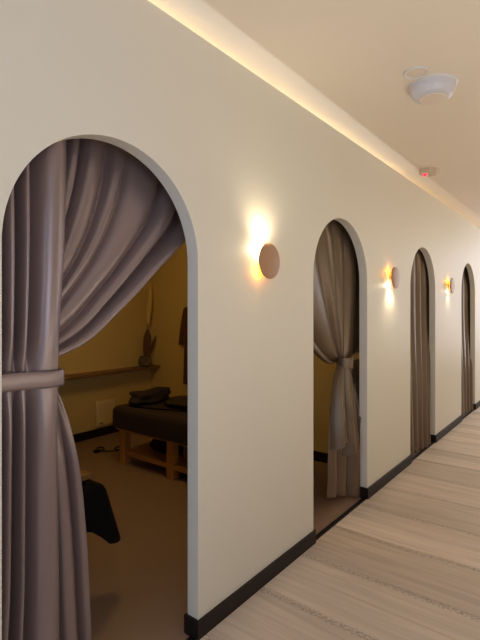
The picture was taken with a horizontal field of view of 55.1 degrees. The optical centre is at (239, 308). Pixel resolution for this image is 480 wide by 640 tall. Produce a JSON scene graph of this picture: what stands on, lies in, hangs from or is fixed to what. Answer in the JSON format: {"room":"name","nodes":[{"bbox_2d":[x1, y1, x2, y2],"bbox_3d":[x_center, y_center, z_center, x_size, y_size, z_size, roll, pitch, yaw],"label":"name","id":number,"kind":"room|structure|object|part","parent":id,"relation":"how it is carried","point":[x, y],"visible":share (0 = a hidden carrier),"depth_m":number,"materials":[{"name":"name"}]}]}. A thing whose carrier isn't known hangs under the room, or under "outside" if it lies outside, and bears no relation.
{"room":"spa corridor","nodes":[
{"label":"spa corridor","id":0,"kind":"room"},
{"bbox_2d":[58,279,150,433],"bbox_3d":[-1.555,0.100,5.637,0.100,2.800,12.200,0,0,38],"label":"wall","id":1,"kind":"structure","parent":0,"point":[119,344],"depth_m":5.52,"materials":[{"name":"paint"}]},
{"bbox_2d":[73,425,119,442],"bbox_3d":[-3.209,1.452,3.414,0.013,0.095,6.660,0,0,38],"label":"baseboard","id":2,"kind":"structure","parent":1,"relation":"attached to","point":[78,437],"depth_m":5.36,"materials":[{"name":"black wood"}]},
{"bbox_2d":[95,398,114,426],"bbox_3d":[-1.598,1.225,5.449,0.064,0.290,0.250,0,0,38],"label":"wall panel","id":3,"kind":"object","parent":1,"relation":"attached to","point":[103,408],"visible":0.88,"depth_m":5.41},
{"bbox_3d":[-1.581,1.225,5.436,0.006,0.250,0.210,0,0,38],"label":"door","id":4,"kind":"part","parent":3,"relation":"part of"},
{"bbox_2d":[64,364,159,380],"bbox_3d":[-2.527,0.756,4.148,0.190,0.058,4.655,0,0,38],"label":"wall ledge","id":5,"kind":"object","parent":1,"relation":"attached to","point":[134,368],"visible":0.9,"depth_m":5.35,"materials":[{"name":"brown wood"}]},
{"bbox_2d":[138,356,151,366],"bbox_3d":[-1.204,0.664,5.846,0.180,0.125,0.180,0,0,38],"label":"glass vase","id":6,"kind":"object","parent":5,"relation":"on","point":[143,361],"visible":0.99,"depth_m":5.78,"materials":[{"name":"beige"}]},
{"bbox_2d":[143,284,155,356],"bbox_3d":[-1.153,0.187,5.889,0.076,1.021,0.203,0,0,24],"label":"dried plant","id":7,"kind":"object","parent":6,"relation":"in","point":[148,347],"visible":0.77,"depth_m":5.86,"materials":[{"name":"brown plant"}]},
{"bbox_2d":[0,0,479,639],"bbox_3d":[0.987,0.126,3.665,0.065,2.748,12.200,0,0,38],"label":"wall","id":8,"kind":"structure","parent":0,"point":[244,167],"depth_m":2.34,"materials":[{"name":"paint"}]},
{"bbox_2d":[2,138,185,639],"bbox_3d":[-0.549,0.344,1.888,0.212,2.288,1.170,0,0,38],"label":"curtain","id":9,"kind":"object","parent":8,"relation":"hanging from","point":[87,224],"visible":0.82,"depth_m":1.62,"materials":[{"name":"grey fabric"}]},
{"bbox_3d":[-0.753,0.344,1.547,0.101,2.288,0.380,0,0,38],"label":"edge panel","id":10,"kind":"part","parent":9,"relation":"part of","materials":[{"name":"grey fabric"}]},
{"bbox_2d":[184,529,315,639],"bbox_3d":[0.114,1.458,2.540,0.091,0.085,1.104,0,0,38],"label":"baseboard","id":11,"kind":"structure","parent":8,"relation":"attached to","point":[195,628],"depth_m":2.35,"materials":[{"name":"black wood"}]},
{"bbox_2d":[258,243,279,278],"bbox_3d":[0.146,-0.258,2.488,0.050,0.192,0.192,0,0,38],"label":"wall sconce","id":12,"kind":"object","parent":8,"relation":"attached to","point":[269,260],"visible":1,"depth_m":2.46,"materials":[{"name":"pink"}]},
{"bbox_2d":[313,220,360,497],"bbox_3d":[0.654,0.344,3.353,0.183,2.288,1.300,0,0,38],"label":"curtain","id":13,"kind":"object","parent":8,"relation":"hanging from","point":[336,270],"visible":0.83,"depth_m":3.51,"materials":[{"name":"grey fabric"}]},
{"bbox_2d":[316,498,365,539],"bbox_3d":[0.724,1.497,3.302,0.035,0.006,0.848,0,0,38],"label":"trim","id":14,"kind":"structure","parent":8,"relation":"attached to","point":[322,532],"depth_m":3.28,"materials":[{"name":"black wood"}]},
{"bbox_2d":[360,454,411,498],"bbox_3d":[1.306,1.458,4.076,0.091,0.085,1.090,0,0,38],"label":"baseboard","id":15,"kind":"structure","parent":8,"relation":"attached to","point":[368,492],"depth_m":3.90,"materials":[{"name":"black wood"}]},
{"bbox_2d":[389,267,399,288],"bbox_3d":[1.345,-0.272,4.032,0.050,0.192,0.192,0,0,38],"label":"wall sconce","id":16,"kind":"object","parent":8,"relation":"attached to","point":[394,278],"visible":1,"depth_m":4.00,"materials":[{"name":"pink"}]},
{"bbox_2d":[410,249,430,454],"bbox_3d":[1.912,0.344,4.959,0.182,2.288,1.080,0,0,38],"label":"curtain","id":17,"kind":"object","parent":8,"relation":"hanging from","point":[420,438],"visible":0.59,"depth_m":4.97,"materials":[{"name":"grey fabric"}]},
{"bbox_2d":[412,442,434,460],"bbox_3d":[1.912,1.497,4.833,0.035,0.006,0.848,0,0,38],"label":"trim","id":18,"kind":"structure","parent":8,"relation":"attached to","point":[432,443],"depth_m":4.79,"materials":[{"name":"black wood"}]},
{"bbox_2d":[430,414,462,442],"bbox_3d":[2.553,1.458,5.683,0.091,0.085,1.282,0,0,38],"label":"baseboard","id":19,"kind":"structure","parent":8,"relation":"attached to","point":[434,438],"depth_m":5.50,"materials":[{"name":"black wood"}]},
{"bbox_2d":[448,278,454,293],"bbox_3d":[2.571,-0.283,5.612,0.050,0.192,0.192,0,0,38],"label":"wall sconce","id":20,"kind":"object","parent":8,"relation":"attached to","point":[451,285],"visible":1,"depth_m":5.58,"materials":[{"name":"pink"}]},
{"bbox_2d":[461,266,472,416],"bbox_3d":[3.245,0.344,6.672,0.182,2.288,1.121,0,0,38],"label":"curtain","id":21,"kind":"object","parent":8,"relation":"hanging from","point":[466,363],"visible":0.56,"depth_m":6.75,"materials":[{"name":"fabric"}]},
{"bbox_2d":[473,401,479,409],"bbox_3d":[4.096,1.458,7.672,0.091,0.085,2.056,0,0,38],"label":"baseboard","id":22,"kind":"structure","parent":8,"relation":"attached to","point":[477,405],"depth_m":6.87,"materials":[{"name":"black wood"}]},
{"bbox_2d":[151,241,358,452],"bbox_3d":[0.090,0.290,5.120,3.135,2.420,0.080,0,0,38],"label":"wall","id":23,"kind":"structure","parent":0,"point":[169,284],"depth_m":5.77,"materials":[{"name":"paint"}]},
{"bbox_2d":[313,450,327,463],"bbox_3d":[0.062,1.452,5.083,3.109,0.095,0.013,0,0,38],"label":"baseboard","id":24,"kind":"structure","parent":23,"relation":"attached to","point":[317,456],"depth_m":4.51,"materials":[{"name":"black wood"}]},
{"bbox_2d":[75,407,479,639],"bbox_3d":[0.676,1.550,3.905,5.550,0.100,12.200,0,0,38],"label":"floor","id":25,"kind":"structure","parent":0,"point":[403,564],"depth_m":2.72,"materials":[{"name":"brown wood"}]},
{"bbox_2d":[93,446,119,452],"bbox_3d":[-1.302,1.484,4.888,0.472,0.032,0.194,0,0,-5],"label":"power cable","id":26,"kind":"object","parent":25,"relation":"on","point":[96,450],"visible":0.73,"depth_m":4.81,"materials":[{"name":"black plastic"}]},
{"bbox_2d":[116,428,187,479],"bbox_3d":[-0.322,1.226,4.193,1.776,0.548,0.676,0,0,38],"label":"bed","id":27,"kind":"object","parent":25,"relation":"on","point":[173,461],"visible":0.16,"depth_m":4.26,"materials":[{"name":"brown wood"}]},
{"bbox_3d":[-1.119,1.315,4.481,0.078,0.370,0.078,0,0,38],"label":"leg","id":28,"kind":"part","parent":27,"relation":"part of","materials":[{"name":"brown wood"}]},
{"bbox_2d":[112,397,187,445],"bbox_3d":[-0.322,1.040,4.193,1.824,0.202,0.724,0,0,38],"label":"sheet","id":29,"kind":"object","parent":27,"relation":"on","point":[159,420],"visible":0.41,"depth_m":4.16,"materials":[{"name":"brown fabric"}]},
{"bbox_2d":[128,387,170,403],"bbox_3d":[-0.916,0.871,4.656,0.249,0.133,0.508,0,0,32],"label":"pillow","id":30,"kind":"object","parent":29,"relation":"on","point":[154,395],"visible":1,"depth_m":4.54,"materials":[{"name":"brown fabric"}]},
{"bbox_2d":[164,395,187,409],"bbox_3d":[-0.264,0.899,4.306,1.171,0.075,0.422,0,0,38],"label":"blanket","id":31,"kind":"object","parent":29,"relation":"on","point":[181,401],"visible":0.22,"depth_m":4.37,"materials":[{"name":"brown fabric"}]},
{"bbox_3d":[-0.485,1.390,3.989,1.643,0.050,0.042,0,0,38],"label":"rail","id":32,"kind":"part","parent":27,"relation":"part of","materials":[{"name":"brown wood"}]},
{"bbox_2d":[149,439,182,453],"bbox_3d":[-0.672,1.302,4.439,0.408,0.141,0.285,0,0,38],"label":"bag","id":33,"kind":"object","parent":27,"relation":"on","point":[157,445],"visible":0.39,"depth_m":4.36,"materials":[{"name":"black fabric"}]},
{"bbox_3d":[-0.597,1.315,4.076,0.078,0.370,0.078,0,0,38],"label":"leg","id":34,"kind":"part","parent":27,"relation":"part of","materials":[{"name":"brown wood"}]},
{"bbox_2d":[183,446,187,463],"bbox_3d":[-0.288,1.291,4.122,0.324,0.162,0.300,0,0,38],"label":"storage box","id":35,"kind":"object","parent":27,"relation":"on","point":[185,449],"visible":0.1,"depth_m":4.08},
{"bbox_3d":[-1.643,1.226,2.775,1.776,0.548,0.676,0,0,38],"label":"bed","id":36,"kind":"object","parent":25,"relation":"on","visible":0,"materials":[{"name":"black leather upholstery"}]},
{"bbox_2d":[82,479,119,543],"bbox_3d":[-1.600,1.098,2.781,1.885,0.316,0.786,0,0,38],"label":"sheet","id":37,"kind":"object","parent":36,"relation":"on","point":[100,520],"visible":0.21,"depth_m":2.43,"materials":[{"name":"black fabric"}]},
{"bbox_2d":[80,469,92,480],"bbox_3d":[-1.002,0.925,2.550,0.300,0.027,0.220,0,0,32],"label":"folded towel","id":38,"kind":"object","parent":37,"relation":"on","point":[85,475],"visible":0.2,"depth_m":2.54,"materials":[{"name":"beige fabric"}]},
{"bbox_2d":[148,0,479,227],"bbox_3d":[0.676,-1.395,3.905,5.550,0.211,12.200,0,0,38],"label":"ceiling","id":39,"kind":"structure","parent":0,"point":[345,62],"depth_m":2.45,"materials":[{"name":"paint"}]},
{"bbox_2d":[419,167,439,176],"bbox_3d":[1.770,-1.268,4.297,0.166,0.066,0.166,0,0,3],"label":"sensor","id":40,"kind":"object","parent":39,"relation":"attached to","point":[429,171],"visible":1,"depth_m":4.25,"materials":[{"name":"grey plastic"}]},
{"bbox_2d":[409,73,458,104],"bbox_3d":[1.121,-1.258,2.671,0.268,0.085,0.268,0,0,38],"label":"ceiling detector","id":41,"kind":"object","parent":39,"relation":"attached to","point":[432,89],"visible":1,"depth_m":2.60,"materials":[{"name":"white plastic"}]},
{"bbox_3d":[1.121,-1.295,2.671,0.268,0.010,0.268,0,0,38],"label":"plate","id":42,"kind":"part","parent":41,"relation":"part of","materials":[{"name":"white plastic"}]},
{"bbox_2d":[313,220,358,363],"bbox_3d":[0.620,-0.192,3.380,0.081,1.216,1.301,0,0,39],"label":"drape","id":43,"kind":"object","parent":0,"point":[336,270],"depth_m":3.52,"materials":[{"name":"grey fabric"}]},
{"bbox_3d":[-0.573,-0.060,5.549,0.030,0.080,0.055,0,0,38],"label":"coat hook","id":44,"kind":"object","parent":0,"visible":0},
{"bbox_2d":[178,306,187,384],"bbox_3d":[-0.587,0.420,5.531,0.424,0.980,0.080,0,0,38],"label":"robe","id":45,"kind":"object","parent":44,"relation":"hanging from","point":[183,336],"visible":0.39,"depth_m":5.56,"materials":[{"name":"brown fabric"}]}
]}

